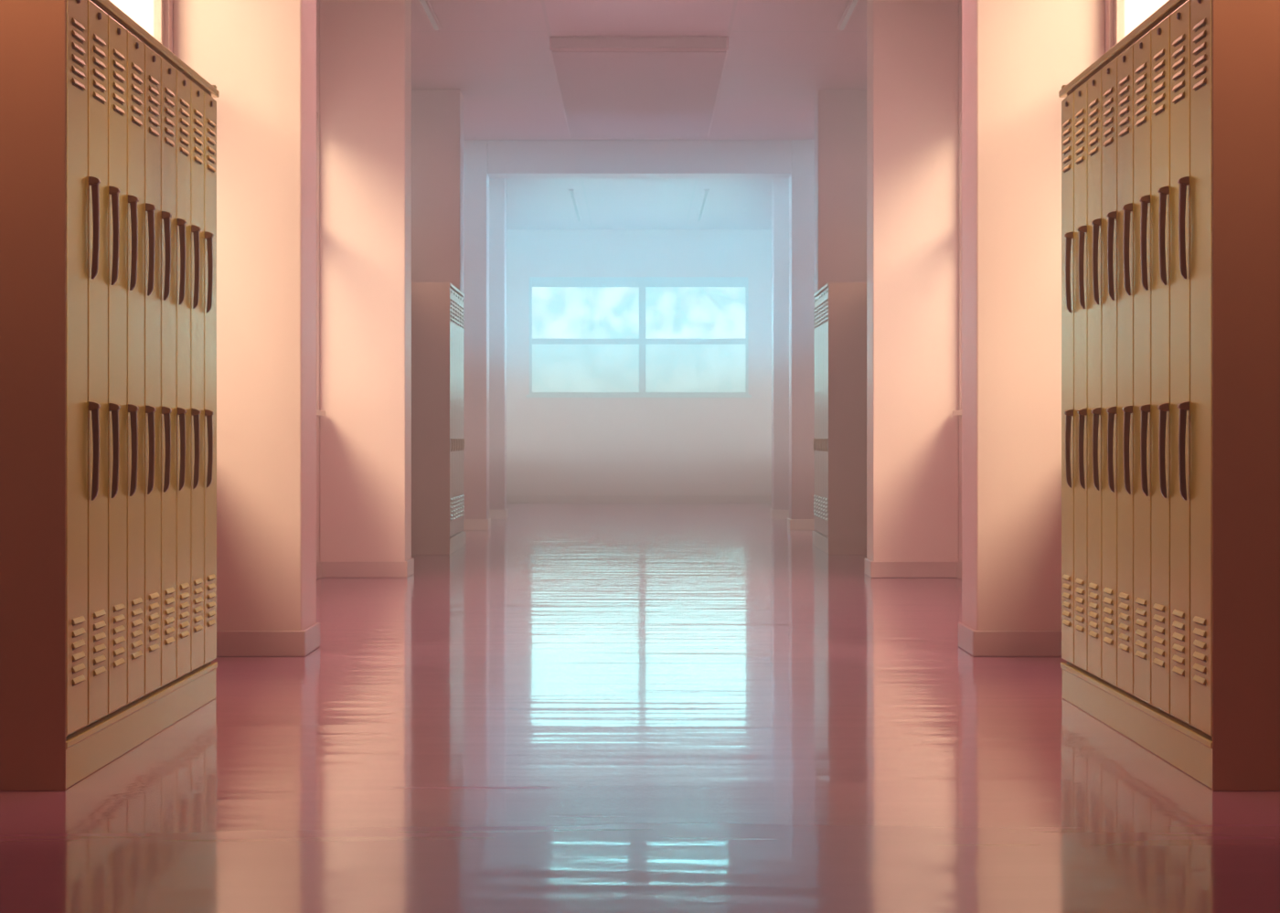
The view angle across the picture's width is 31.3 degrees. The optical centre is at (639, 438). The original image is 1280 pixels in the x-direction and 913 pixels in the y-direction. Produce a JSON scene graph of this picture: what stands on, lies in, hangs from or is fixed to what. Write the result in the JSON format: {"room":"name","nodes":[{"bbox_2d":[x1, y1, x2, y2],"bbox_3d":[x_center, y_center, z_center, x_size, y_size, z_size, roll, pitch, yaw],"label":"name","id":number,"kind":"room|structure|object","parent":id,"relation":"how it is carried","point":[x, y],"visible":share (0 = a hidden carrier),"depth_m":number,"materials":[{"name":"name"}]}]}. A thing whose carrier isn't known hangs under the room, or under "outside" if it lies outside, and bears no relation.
{"room":"school corridor","nodes":[
{"label":"school corridor","id":0,"kind":"room"},
{"bbox_2d":[109,0,319,563],"bbox_3d":[-2.060,-1.020,14.050,0.260,3.840,36.100,0,0,0],"label":"wall","id":1,"kind":"structure","parent":0,"point":[134,9],"depth_m":14.74,"materials":[{"name":"pink paint"}]},
{"bbox_2d":[144,0,163,44],"bbox_3d":[-1.950,-1.232,8.715,0.140,2.435,1.330,0,0,0],"label":"window","id":2,"kind":"structure","parent":1,"relation":"in","point":[154,9],"depth_m":9.33,"materials":[{"name":"glass"}]},
{"bbox_2d":[216,509,508,656],"bbox_3d":[-1.724,0.847,20.759,0.691,0.106,22.650,0,0,0],"label":"baseboard","id":3,"kind":"structure","parent":1,"relation":"attached to","point":[229,643],"depth_m":9.57,"materials":[{"name":"paint"}]},
{"bbox_2d":[411,89,463,532],"bbox_3d":[-1.788,-1.020,19.430,0.565,3.840,0.400,0,0,0],"label":"pier","id":4,"kind":"object","parent":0,"point":[437,115],"visible":0.27,"depth_m":19.23,"materials":[{"name":"paint"}]},
{"bbox_2d":[411,0,866,229],"bbox_3d":[0.000,-2.990,14.150,4.600,0.100,36.300,0,0,0],"label":"ceiling","id":5,"kind":"structure","parent":0,"point":[496,53],"depth_m":18.63,"materials":[{"name":"paint"}]},
{"bbox_2d":[418,0,441,30],"bbox_3d":[-1.440,-2.924,14.650,0.060,0.032,3.300,0,0,0],"label":"recessed light","id":6,"kind":"object","parent":5,"relation":"in","point":[425,5],"visible":1,"depth_m":15.71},
{"bbox_2d":[568,189,581,221],"bbox_3d":[-0.800,-2.924,28.750,0.060,0.032,3.700,0,0,0],"label":"recessed light","id":7,"kind":"object","parent":5,"relation":"in","point":[570,191],"visible":1,"depth_m":28.46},
{"bbox_2d":[549,36,728,138],"bbox_3d":[0.000,-2.884,19.085,1.310,0.112,4.830,0,0,0],"label":"ceiling fixture","id":8,"kind":"object","parent":5,"relation":"attached to","point":[610,87],"visible":1,"depth_m":18.20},
{"bbox_2d":[551,37,726,47],"bbox_3d":[0.000,-2.892,16.684,1.280,0.073,0.029,0,0,0],"label":"ceiling light","id":9,"kind":"object","parent":8,"relation":"attached to","point":[556,42],"depth_m":16.67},
{"bbox_2d":[696,189,709,221],"bbox_3d":[0.800,-2.924,28.750,0.060,0.032,3.700,0,0,0],"label":"recessed light","id":10,"kind":"object","parent":5,"relation":"in","point":[706,191],"visible":1,"depth_m":28.46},
{"bbox_2d":[836,0,859,30],"bbox_3d":[1.440,-2.924,14.650,0.060,0.032,3.300,0,0,0],"label":"recessed light","id":11,"kind":"object","parent":5,"relation":"in","point":[852,5],"visible":1,"depth_m":15.71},
{"bbox_2d":[506,229,771,495],"bbox_3d":[0.000,-1.020,32.175,4.140,3.840,0.150,0,0,0],"label":"wall","id":12,"kind":"structure","parent":0,"point":[556,446],"depth_m":32.10,"materials":[{"name":"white paint"}]},
{"bbox_2d":[525,277,751,397],"bbox_3d":[-0.005,-1.423,32.135,3.160,1.694,0.170,0,0,0],"label":"window","id":13,"kind":"structure","parent":12,"relation":"in","point":[590,336],"depth_m":32.16,"materials":[{"name":"glass"}]},
{"bbox_2d":[506,495,771,502],"bbox_3d":[0.000,0.847,32.092,4.100,0.106,0.016,0,0,0],"label":"baseboard","id":14,"kind":"structure","parent":12,"relation":"attached to","point":[509,498],"depth_m":32.09,"materials":[{"name":"paint"}]},
{"bbox_2d":[486,139,791,178],"bbox_3d":[0.000,-2.775,22.700,3.000,0.330,0.400,0,0,0],"label":"beam","id":15,"kind":"structure","parent":0,"point":[505,158],"depth_m":22.50,"materials":[{"name":"paint"}]},
{"bbox_2d":[0,502,1279,912],"bbox_3d":[0.000,0.950,14.150,4.600,0.100,36.300,0,0,0],"label":"floor","id":16,"kind":"structure","parent":0,"point":[570,708],"depth_m":6.31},
{"bbox_2d":[65,0,87,737],"bbox_3d":[-1.688,-0.205,5.960,0.462,1.960,0.231,0,0,0],"label":"locker","id":17,"kind":"object","parent":16,"relation":"on","point":[76,10],"visible":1,"depth_m":5.93,"materials":[{"name":"metal"}]},
{"bbox_2d":[0,0,65,790],"bbox_3d":[-1.692,-0.155,5.839,0.455,2.110,0.010,0,0,0],"label":"end panel","id":18,"kind":"object","parent":17,"relation":"attached to","point":[33,32],"visible":1,"depth_m":5.83,"materials":[{"name":"metal"}]},
{"bbox_2d":[72,616,85,686],"bbox_3d":[-1.461,0.552,5.960,0.008,0.175,0.112,0,0,0],"label":"vent","id":19,"kind":"object","parent":17,"relation":"attached to","point":[79,632],"depth_m":5.96,"materials":[{"name":"metal"}]},
{"bbox_2d":[72,17,85,91],"bbox_3d":[-1.461,-1.002,5.960,0.008,0.175,0.112,0,0,0],"label":"vent","id":20,"kind":"object","parent":17,"relation":"attached to","point":[79,29],"depth_m":5.96,"materials":[{"name":"metal"}]},
{"bbox_2d":[90,0,219,97],"bbox_3d":[-1.689,-1.203,6.894,0.460,0.036,2.100,0,0,0],"label":"cap","id":21,"kind":"object","parent":17,"relation":"on","point":[106,5],"visible":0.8,"depth_m":6.91,"materials":[{"name":"metal"}]},
{"bbox_2d":[80,0,107,729],"bbox_3d":[-1.678,-0.205,6.192,0.482,1.960,0.231,0,0,0],"label":"locker","id":22,"kind":"object","parent":16,"relation":"on","point":[97,17],"visible":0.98,"depth_m":6.18,"materials":[{"name":"metal"}]},
{"bbox_2d":[94,609,106,677],"bbox_3d":[-1.461,0.552,6.192,0.008,0.175,0.112,0,0,0],"label":"vent","id":23,"kind":"object","parent":22,"relation":"attached to","point":[100,615],"depth_m":6.20,"materials":[{"name":"metal"}]},
{"bbox_2d":[94,33,106,104],"bbox_3d":[-1.461,-1.002,6.192,0.008,0.175,0.112,0,0,0],"label":"vent","id":24,"kind":"object","parent":22,"relation":"attached to","point":[100,39],"depth_m":6.20,"materials":[{"name":"metal"}]},
{"bbox_2d":[100,14,127,719],"bbox_3d":[-1.678,-0.205,6.424,0.482,1.960,0.231,0,0,0],"label":"locker","id":25,"kind":"object","parent":16,"relation":"on","point":[117,34],"visible":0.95,"depth_m":6.41,"materials":[{"name":"metal"}]},
{"bbox_2d":[113,603,125,668],"bbox_3d":[-1.461,0.552,6.424,0.008,0.175,0.112,0,0,0],"label":"vent","id":26,"kind":"object","parent":25,"relation":"attached to","point":[119,617],"depth_m":6.42,"materials":[{"name":"metal"}]},
{"bbox_2d":[113,48,125,116],"bbox_3d":[-1.461,-1.002,6.424,0.008,0.175,0.112,0,0,0],"label":"vent","id":27,"kind":"object","parent":25,"relation":"attached to","point":[119,58],"depth_m":6.43,"materials":[{"name":"metal"}]},
{"bbox_2d":[119,29,144,709],"bbox_3d":[-1.678,-0.205,6.656,0.482,1.960,0.231,0,0,0],"label":"locker","id":28,"kind":"object","parent":16,"relation":"on","point":[135,48],"visible":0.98,"depth_m":6.64,"materials":[{"name":"metal"}]},
{"bbox_2d":[131,597,142,660],"bbox_3d":[-1.461,0.552,6.656,0.008,0.175,0.112,0,0,0],"label":"vent","id":29,"kind":"object","parent":28,"relation":"attached to","point":[136,602],"depth_m":6.65,"materials":[{"name":"metal"}]},
{"bbox_2d":[131,62,142,127],"bbox_3d":[-1.461,-1.002,6.656,0.008,0.175,0.112,0,0,0],"label":"vent","id":30,"kind":"object","parent":28,"relation":"attached to","point":[136,67],"depth_m":6.66,"materials":[{"name":"metal"}]},
{"bbox_2d":[65,661,217,789],"bbox_3d":[-1.690,0.838,6.888,0.457,0.125,2.088,0,0,0],"label":"plinth","id":31,"kind":"object","parent":16,"relation":"on","point":[93,747],"visible":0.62,"depth_m":6.65,"materials":[{"name":"metal"}]},
{"bbox_2d":[138,43,160,699],"bbox_3d":[-1.678,-0.205,6.888,0.482,1.960,0.231,0,0,0],"label":"locker","id":32,"kind":"object","parent":16,"relation":"on","point":[152,59],"visible":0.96,"depth_m":6.85,"materials":[{"name":"metal"}]},
{"bbox_2d":[149,592,159,652],"bbox_3d":[-1.461,0.552,6.888,0.008,0.175,0.112,0,0,0],"label":"vent","id":33,"kind":"object","parent":32,"relation":"attached to","point":[154,597],"depth_m":6.89,"materials":[{"name":"metal"}]},
{"bbox_2d":[149,74,159,137],"bbox_3d":[-1.461,-1.002,6.888,0.008,0.175,0.112,0,0,0],"label":"vent","id":34,"kind":"object","parent":32,"relation":"attached to","point":[154,80],"depth_m":6.89,"materials":[{"name":"metal"}]},
{"bbox_2d":[154,56,176,691],"bbox_3d":[-1.678,-0.205,7.120,0.482,1.960,0.231,0,0,0],"label":"locker","id":35,"kind":"object","parent":16,"relation":"on","point":[168,72],"visible":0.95,"depth_m":7.10,"materials":[{"name":"metal"}]},
{"bbox_2d":[165,587,175,645],"bbox_3d":[-1.461,0.552,7.120,0.008,0.175,0.112,0,0,0],"label":"vent","id":36,"kind":"object","parent":35,"relation":"attached to","point":[170,601],"depth_m":7.12,"materials":[{"name":"metal"}]},
{"bbox_2d":[165,86,175,147],"bbox_3d":[-1.461,-1.002,7.120,0.008,0.175,0.112,0,0,0],"label":"vent","id":37,"kind":"object","parent":35,"relation":"attached to","point":[170,125],"depth_m":7.12,"materials":[{"name":"metal"}]},
{"bbox_2d":[170,68,190,682],"bbox_3d":[-1.678,-0.205,7.352,0.482,1.960,0.231,0,0,0],"label":"locker","id":38,"kind":"object","parent":16,"relation":"on","point":[183,83],"visible":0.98,"depth_m":7.31,"materials":[{"name":"metal"}]},
{"bbox_2d":[180,582,189,639],"bbox_3d":[-1.461,0.552,7.352,0.008,0.175,0.112,0,0,0],"label":"vent","id":39,"kind":"object","parent":38,"relation":"attached to","point":[184,586],"depth_m":7.35,"materials":[{"name":"metal"}]},
{"bbox_2d":[180,97,189,156],"bbox_3d":[-1.461,-1.002,7.352,0.008,0.175,0.112,0,0,0],"label":"vent","id":40,"kind":"object","parent":38,"relation":"attached to","point":[184,101],"depth_m":7.35,"materials":[{"name":"metal"}]},
{"bbox_2d":[184,80,203,675],"bbox_3d":[-1.678,-0.205,7.584,0.482,1.960,0.231,0,0,0],"label":"locker","id":41,"kind":"object","parent":16,"relation":"on","point":[197,94],"visible":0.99,"depth_m":7.55,"materials":[{"name":"metal"}]},
{"bbox_2d":[194,578,202,632],"bbox_3d":[-1.461,0.552,7.584,0.008,0.175,0.112,0,0,0],"label":"vent","id":42,"kind":"object","parent":41,"relation":"attached to","point":[198,582],"depth_m":7.59,"materials":[{"name":"metal"}]},
{"bbox_2d":[194,108,202,164],"bbox_3d":[-1.461,-1.002,7.584,0.008,0.175,0.112,0,0,0],"label":"vent","id":43,"kind":"object","parent":41,"relation":"attached to","point":[198,112],"depth_m":7.59,"materials":[{"name":"metal"}]},
{"bbox_2d":[198,91,216,668],"bbox_3d":[-1.678,-0.205,7.816,0.482,1.960,0.231,0,0,0],"label":"locker","id":44,"kind":"object","parent":16,"relation":"on","point":[209,103],"visible":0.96,"depth_m":7.76,"materials":[{"name":"metal"}]},
{"bbox_2d":[207,574,215,627],"bbox_3d":[-1.461,0.552,7.816,0.008,0.175,0.112,0,0,0],"label":"vent","id":45,"kind":"object","parent":44,"relation":"attached to","point":[211,578],"depth_m":7.81,"materials":[{"name":"metal"}]},
{"bbox_2d":[207,117,215,172],"bbox_3d":[-1.461,-1.002,7.816,0.008,0.175,0.112,0,0,0],"label":"vent","id":46,"kind":"object","parent":44,"relation":"attached to","point":[211,122],"depth_m":7.81,"materials":[{"name":"metal"}]},
{"bbox_2d":[172,0,316,630],"bbox_3d":[-1.663,-1.020,9.665,0.535,3.840,0.430,0,0,0],"label":"pier","id":47,"kind":"object","parent":16,"relation":"on","point":[260,56],"visible":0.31,"depth_m":9.45,"materials":[{"name":"paint"}]},
{"bbox_2d":[320,0,411,561],"bbox_3d":[-1.792,-1.020,15.000,0.555,3.840,0.400,0,0,0],"label":"pier","id":48,"kind":"object","parent":16,"relation":"on","point":[366,45],"visible":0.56,"depth_m":14.80,"materials":[{"name":"paint"}]},
{"bbox_2d":[449,288,453,536],"bbox_3d":[-1.679,-0.205,17.816,0.480,1.960,0.231,0,0,0],"label":"locker","id":49,"kind":"object","parent":16,"relation":"on","point":[451,290],"visible":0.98,"depth_m":17.81,"materials":[{"name":"metal"}]},
{"bbox_2d":[411,282,449,554],"bbox_3d":[-1.692,-0.155,17.695,0.455,2.110,0.010,0,0,0],"label":"end panel","id":50,"kind":"object","parent":49,"relation":"attached to","point":[430,301],"visible":0.56,"depth_m":17.69,"materials":[{"name":"metal"}]},
{"bbox_2d":[449,289,456,537],"bbox_3d":[-1.679,-0.205,18.048,0.480,1.960,0.231,0,0,0],"label":"locker","id":51,"kind":"object","parent":16,"relation":"on","point":[453,302],"visible":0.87,"depth_m":17.99,"materials":[{"name":"metal"}]},
{"bbox_2d":[453,291,458,535],"bbox_3d":[-1.679,-0.205,18.280,0.480,1.960,0.231,0,0,0],"label":"locker","id":52,"kind":"object","parent":16,"relation":"on","point":[455,293],"visible":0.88,"depth_m":18.26,"materials":[{"name":"metal"}]},
{"bbox_2d":[449,532,464,554],"bbox_3d":[-1.690,0.838,18.396,0.457,0.125,1.392,0,0,0],"label":"plinth","id":53,"kind":"object","parent":16,"relation":"on","point":[456,541],"visible":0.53,"depth_m":18.38,"materials":[{"name":"metal"}]},
{"bbox_2d":[455,293,460,534],"bbox_3d":[-1.679,-0.205,18.512,0.480,1.960,0.231,0,0,0],"label":"locker","id":54,"kind":"object","parent":16,"relation":"on","point":[458,305],"visible":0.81,"depth_m":18.44,"materials":[{"name":"metal"}]},
{"bbox_2d":[458,295,462,532],"bbox_3d":[-1.679,-0.205,18.744,0.480,1.960,0.231,0,0,0],"label":"locker","id":55,"kind":"object","parent":16,"relation":"on","point":[460,297],"visible":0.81,"depth_m":18.72,"materials":[{"name":"metal"}]},
{"bbox_2d":[461,297,464,531],"bbox_3d":[-1.679,-0.205,18.976,0.480,1.960,0.231,0,0,0],"label":"locker","id":56,"kind":"object","parent":16,"relation":"on","point":[463,309],"visible":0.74,"depth_m":18.91,"materials":[{"name":"metal"}]},
{"bbox_2d":[463,139,489,519],"bbox_3d":[-1.785,-1.020,22.700,0.570,3.840,0.400,0,0,0],"label":"pier","id":57,"kind":"object","parent":16,"relation":"on","point":[475,176],"visible":0.27,"depth_m":22.50,"materials":[{"name":"paint"}]},
{"bbox_2d":[489,178,506,510],"bbox_3d":[-1.785,-1.020,25.700,0.570,3.840,0.400,0,0,0],"label":"pier","id":58,"kind":"object","parent":16,"relation":"on","point":[497,186],"visible":0.26,"depth_m":25.50,"materials":[{"name":"paint"}]},
{"bbox_2d":[771,178,789,510],"bbox_3d":[1.785,-1.020,25.700,0.570,3.840,0.400,0,0,0],"label":"pier","id":59,"kind":"object","parent":16,"relation":"on","point":[780,186],"visible":0.26,"depth_m":25.50,"materials":[{"name":"paint"}]},
{"bbox_2d":[789,139,814,519],"bbox_3d":[1.785,-1.020,22.700,0.570,3.840,0.400,0,0,0],"label":"pier","id":60,"kind":"object","parent":16,"relation":"on","point":[802,176],"visible":0.27,"depth_m":22.50,"materials":[{"name":"paint"}]},
{"bbox_2d":[813,297,816,531],"bbox_3d":[1.679,-0.205,18.976,0.480,1.960,0.231,0,0,0],"label":"locker","id":61,"kind":"object","parent":16,"relation":"on","point":[815,309],"visible":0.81,"depth_m":18.91,"materials":[{"name":"metal"}]},
{"bbox_2d":[815,295,819,532],"bbox_3d":[1.679,-0.205,18.744,0.480,1.960,0.231,0,0,0],"label":"locker","id":62,"kind":"object","parent":16,"relation":"on","point":[817,297],"visible":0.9,"depth_m":18.72,"materials":[{"name":"metal"}]},
{"bbox_2d":[817,293,822,534],"bbox_3d":[1.679,-0.205,18.512,0.480,1.960,0.231,0,0,0],"label":"locker","id":63,"kind":"object","parent":16,"relation":"on","point":[819,305],"visible":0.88,"depth_m":18.44,"materials":[{"name":"metal"}]},
{"bbox_2d":[813,532,828,554],"bbox_3d":[1.690,0.838,18.396,0.457,0.125,1.392,0,0,0],"label":"plinth","id":64,"kind":"object","parent":16,"relation":"on","point":[821,541],"visible":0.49,"depth_m":18.38,"materials":[{"name":"metal"}]},
{"bbox_2d":[820,291,824,535],"bbox_3d":[1.679,-0.205,18.280,0.480,1.960,0.231,0,0,0],"label":"locker","id":65,"kind":"object","parent":16,"relation":"on","point":[822,293],"visible":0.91,"depth_m":18.26,"materials":[{"name":"metal"}]},
{"bbox_2d":[821,289,828,537],"bbox_3d":[1.679,-0.205,18.048,0.480,1.960,0.231,0,0,0],"label":"locker","id":66,"kind":"object","parent":16,"relation":"on","point":[824,302],"visible":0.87,"depth_m":17.99,"materials":[{"name":"metal"}]},
{"bbox_2d":[824,288,828,536],"bbox_3d":[1.679,-0.205,17.816,0.480,1.960,0.231,0,0,0],"label":"locker","id":67,"kind":"object","parent":16,"relation":"on","point":[826,290],"visible":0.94,"depth_m":17.81,"materials":[{"name":"metal"}]},
{"bbox_2d":[813,282,828,297],"bbox_3d":[1.689,-1.203,18.402,0.460,0.036,1.404,0,0,0],"label":"cap","id":68,"kind":"object","parent":67,"relation":"on","point":[825,287],"visible":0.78,"depth_m":18.38,"materials":[{"name":"metal"}]},
{"bbox_2d":[828,282,866,554],"bbox_3d":[1.692,-0.155,17.695,0.455,2.110,0.010,0,0,0],"label":"end panel","id":69,"kind":"object","parent":67,"relation":"attached to","point":[847,301],"visible":0.56,"depth_m":17.69,"materials":[{"name":"metal"}]},
{"bbox_2d":[866,0,958,561],"bbox_3d":[1.792,-1.020,15.000,0.555,3.840,0.400,0,0,0],"label":"pier","id":70,"kind":"object","parent":16,"relation":"on","point":[912,45],"visible":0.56,"depth_m":14.80,"materials":[{"name":"paint"}]},
{"bbox_2d":[961,0,1105,630],"bbox_3d":[1.663,-1.020,9.665,0.535,3.840,0.430,0,0,0],"label":"pier","id":71,"kind":"object","parent":16,"relation":"on","point":[1018,56],"visible":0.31,"depth_m":9.45,"materials":[{"name":"paint"}]},
{"bbox_2d":[1061,91,1079,668],"bbox_3d":[1.678,-0.205,7.816,0.482,1.960,0.231,0,0,0],"label":"locker","id":72,"kind":"object","parent":16,"relation":"on","point":[1068,103],"visible":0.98,"depth_m":7.78,"materials":[{"name":"metal"}]},
{"bbox_2d":[1062,574,1070,627],"bbox_3d":[1.461,0.552,7.816,0.008,0.175,0.112,0,0,0],"label":"vent","id":73,"kind":"object","parent":72,"relation":"attached to","point":[1066,578],"depth_m":7.81,"materials":[{"name":"metal"}]},
{"bbox_2d":[1062,117,1070,172],"bbox_3d":[1.461,-1.002,7.816,0.008,0.175,0.112,0,0,0],"label":"vent","id":74,"kind":"object","parent":72,"relation":"attached to","point":[1066,122],"depth_m":7.81,"materials":[{"name":"metal"}]},
{"bbox_2d":[1074,80,1093,675],"bbox_3d":[1.678,-0.205,7.584,0.482,1.960,0.231,0,0,0],"label":"locker","id":75,"kind":"object","parent":16,"relation":"on","point":[1081,94],"visible":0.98,"depth_m":7.55,"materials":[{"name":"metal"}]},
{"bbox_2d":[1075,578,1083,632],"bbox_3d":[1.461,0.552,7.584,0.008,0.175,0.112,0,0,0],"label":"vent","id":76,"kind":"object","parent":75,"relation":"attached to","point":[1079,582],"depth_m":7.59,"materials":[{"name":"metal"}]},
{"bbox_2d":[1075,108,1083,164],"bbox_3d":[1.461,-1.002,7.584,0.008,0.175,0.112,0,0,0],"label":"vent","id":77,"kind":"object","parent":75,"relation":"attached to","point":[1079,112],"depth_m":7.59,"materials":[{"name":"metal"}]},
{"bbox_2d":[1088,68,1108,682],"bbox_3d":[1.678,-0.205,7.352,0.482,1.960,0.231,0,0,0],"label":"locker","id":78,"kind":"object","parent":16,"relation":"on","point":[1094,83],"visible":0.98,"depth_m":7.33,"materials":[{"name":"metal"}]},
{"bbox_2d":[1088,582,1098,639],"bbox_3d":[1.461,0.552,7.352,0.008,0.175,0.112,0,0,0],"label":"vent","id":79,"kind":"object","parent":78,"relation":"attached to","point":[1093,586],"depth_m":7.35,"materials":[{"name":"metal"}]},
{"bbox_2d":[1088,97,1098,156],"bbox_3d":[1.461,-1.002,7.352,0.008,0.175,0.112,0,0,0],"label":"vent","id":80,"kind":"object","parent":78,"relation":"attached to","point":[1093,101],"depth_m":7.35,"materials":[{"name":"metal"}]},
{"bbox_2d":[1101,56,1123,691],"bbox_3d":[1.678,-0.205,7.120,0.482,1.960,0.231,0,0,0],"label":"locker","id":81,"kind":"object","parent":16,"relation":"on","point":[1109,72],"visible":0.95,"depth_m":7.09,"materials":[{"name":"metal"}]},
{"bbox_2d":[1102,587,1112,645],"bbox_3d":[1.461,0.552,7.120,0.008,0.175,0.112,0,0,0],"label":"vent","id":82,"kind":"object","parent":81,"relation":"attached to","point":[1107,601],"depth_m":7.12,"materials":[{"name":"metal"}]},
{"bbox_2d":[1102,86,1112,147],"bbox_3d":[1.461,-1.002,7.120,0.008,0.175,0.112,0,0,0],"label":"vent","id":83,"kind":"object","parent":81,"relation":"attached to","point":[1107,125],"depth_m":7.12,"materials":[{"name":"metal"}]},
{"bbox_2d":[1117,43,1139,699],"bbox_3d":[1.678,-0.205,6.888,0.482,1.960,0.231,0,0,0],"label":"locker","id":84,"kind":"object","parent":16,"relation":"on","point":[1125,59],"visible":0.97,"depth_m":6.88,"materials":[{"name":"metal"}]},
{"bbox_2d":[1118,592,1129,652],"bbox_3d":[1.461,0.552,6.888,0.008,0.175,0.112,0,0,0],"label":"vent","id":85,"kind":"object","parent":84,"relation":"attached to","point":[1124,597],"depth_m":6.89,"materials":[{"name":"metal"}]},
{"bbox_2d":[1118,74,1129,137],"bbox_3d":[1.461,-1.002,6.888,0.008,0.175,0.112,0,0,0],"label":"vent","id":86,"kind":"object","parent":84,"relation":"attached to","point":[1124,80],"depth_m":6.89,"materials":[{"name":"metal"}]},
{"bbox_2d":[1060,661,1212,789],"bbox_3d":[1.690,0.838,6.888,0.457,0.125,2.088,0,0,0],"label":"plinth","id":87,"kind":"object","parent":16,"relation":"on","point":[1184,747],"visible":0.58,"depth_m":6.67,"materials":[{"name":"metal"}]},
{"bbox_2d":[1133,29,1158,709],"bbox_3d":[1.678,-0.205,6.656,0.482,1.960,0.231,0,0,0],"label":"locker","id":88,"kind":"object","parent":16,"relation":"on","point":[1142,48],"visible":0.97,"depth_m":6.64,"materials":[{"name":"metal"}]},
{"bbox_2d":[1135,597,1146,660],"bbox_3d":[1.461,0.552,6.656,0.008,0.175,0.112,0,0,0],"label":"vent","id":89,"kind":"object","parent":88,"relation":"attached to","point":[1140,602],"depth_m":6.65,"materials":[{"name":"metal"}]},
{"bbox_2d":[1135,62,1146,127],"bbox_3d":[1.461,-1.002,6.656,0.008,0.175,0.112,0,0,0],"label":"vent","id":90,"kind":"object","parent":88,"relation":"attached to","point":[1140,67],"depth_m":6.66,"materials":[{"name":"metal"}]},
{"bbox_2d":[1151,14,1177,719],"bbox_3d":[1.678,-0.205,6.424,0.482,1.960,0.231,0,0,0],"label":"locker","id":91,"kind":"object","parent":16,"relation":"on","point":[1160,34],"visible":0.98,"depth_m":6.41,"materials":[{"name":"metal"}]},
{"bbox_2d":[1152,603,1164,668],"bbox_3d":[1.461,0.552,6.424,0.008,0.175,0.112,0,0,0],"label":"vent","id":92,"kind":"object","parent":91,"relation":"attached to","point":[1158,617],"depth_m":6.42,"materials":[{"name":"metal"}]},
{"bbox_2d":[1152,48,1164,116],"bbox_3d":[1.461,-1.002,6.424,0.008,0.175,0.112,0,0,0],"label":"vent","id":93,"kind":"object","parent":91,"relation":"attached to","point":[1158,58],"depth_m":6.43,"materials":[{"name":"metal"}]},
{"bbox_2d":[1170,0,1197,729],"bbox_3d":[1.678,-0.205,6.192,0.482,1.960,0.231,0,0,0],"label":"locker","id":94,"kind":"object","parent":16,"relation":"on","point":[1180,17],"visible":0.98,"depth_m":6.17,"materials":[{"name":"metal"}]},
{"bbox_2d":[1172,609,1183,677],"bbox_3d":[1.461,0.552,6.192,0.008,0.175,0.112,0,0,0],"label":"vent","id":95,"kind":"object","parent":94,"relation":"attached to","point":[1178,615],"depth_m":6.20,"materials":[{"name":"metal"}]},
{"bbox_2d":[1172,33,1183,104],"bbox_3d":[1.461,-1.002,6.192,0.008,0.175,0.112,0,0,0],"label":"vent","id":96,"kind":"object","parent":94,"relation":"attached to","point":[1178,39],"depth_m":6.20,"materials":[{"name":"metal"}]},
{"bbox_2d":[1190,0,1212,737],"bbox_3d":[1.688,-0.205,5.960,0.462,1.960,0.231,0,0,0],"label":"locker","id":97,"kind":"object","parent":16,"relation":"on","point":[1200,10],"visible":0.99,"depth_m":5.95,"materials":[{"name":"metal"}]},
{"bbox_2d":[1058,0,1187,97],"bbox_3d":[1.689,-1.203,6.894,0.460,0.036,2.100,0,0,0],"label":"cap","id":98,"kind":"object","parent":97,"relation":"on","point":[1170,5],"visible":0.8,"depth_m":6.91,"materials":[{"name":"metal"}]},
{"bbox_2d":[1192,616,1205,686],"bbox_3d":[1.461,0.552,5.960,0.008,0.175,0.112,0,0,0],"label":"vent","id":99,"kind":"object","parent":97,"relation":"attached to","point":[1199,632],"depth_m":5.96,"materials":[{"name":"metal"}]},
{"bbox_2d":[1192,17,1205,91],"bbox_3d":[1.461,-1.002,5.960,0.008,0.175,0.112,0,0,0],"label":"vent","id":100,"kind":"object","parent":97,"relation":"attached to","point":[1199,29],"depth_m":5.96,"materials":[{"name":"metal"}]},
{"bbox_2d":[1212,0,1279,790],"bbox_3d":[1.692,-0.155,5.839,0.455,2.110,0.010,0,0,0],"label":"end panel","id":101,"kind":"object","parent":97,"relation":"attached to","point":[1246,33],"visible":1,"depth_m":5.83,"materials":[{"name":"metal"}]},
{"bbox_2d":[814,89,866,532],"bbox_3d":[1.788,-1.020,19.430,0.565,3.840,0.400,0,0,0],"label":"pier","id":102,"kind":"object","parent":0,"point":[840,115],"visible":0.27,"depth_m":19.23,"materials":[{"name":"paint"}]},
{"bbox_2d":[958,0,1168,563],"bbox_3d":[2.060,-1.020,14.050,0.260,3.840,36.100,0,0,0],"label":"wall","id":103,"kind":"structure","parent":0,"point":[1143,9],"depth_m":14.74,"materials":[{"name":"pink paint"}]},
{"bbox_2d":[769,509,1061,656],"bbox_3d":[1.724,0.847,20.759,0.691,0.106,22.650,0,0,0],"label":"baseboard","id":104,"kind":"structure","parent":103,"relation":"attached to","point":[976,643],"depth_m":9.57,"materials":[{"name":"paint"}]},
{"bbox_2d":[1114,0,1133,44],"bbox_3d":[1.950,-1.232,8.715,0.140,2.435,1.330,0,0,0],"label":"window","id":105,"kind":"structure","parent":103,"relation":"in","point":[1124,9],"depth_m":9.33,"materials":[{"name":"glass"}]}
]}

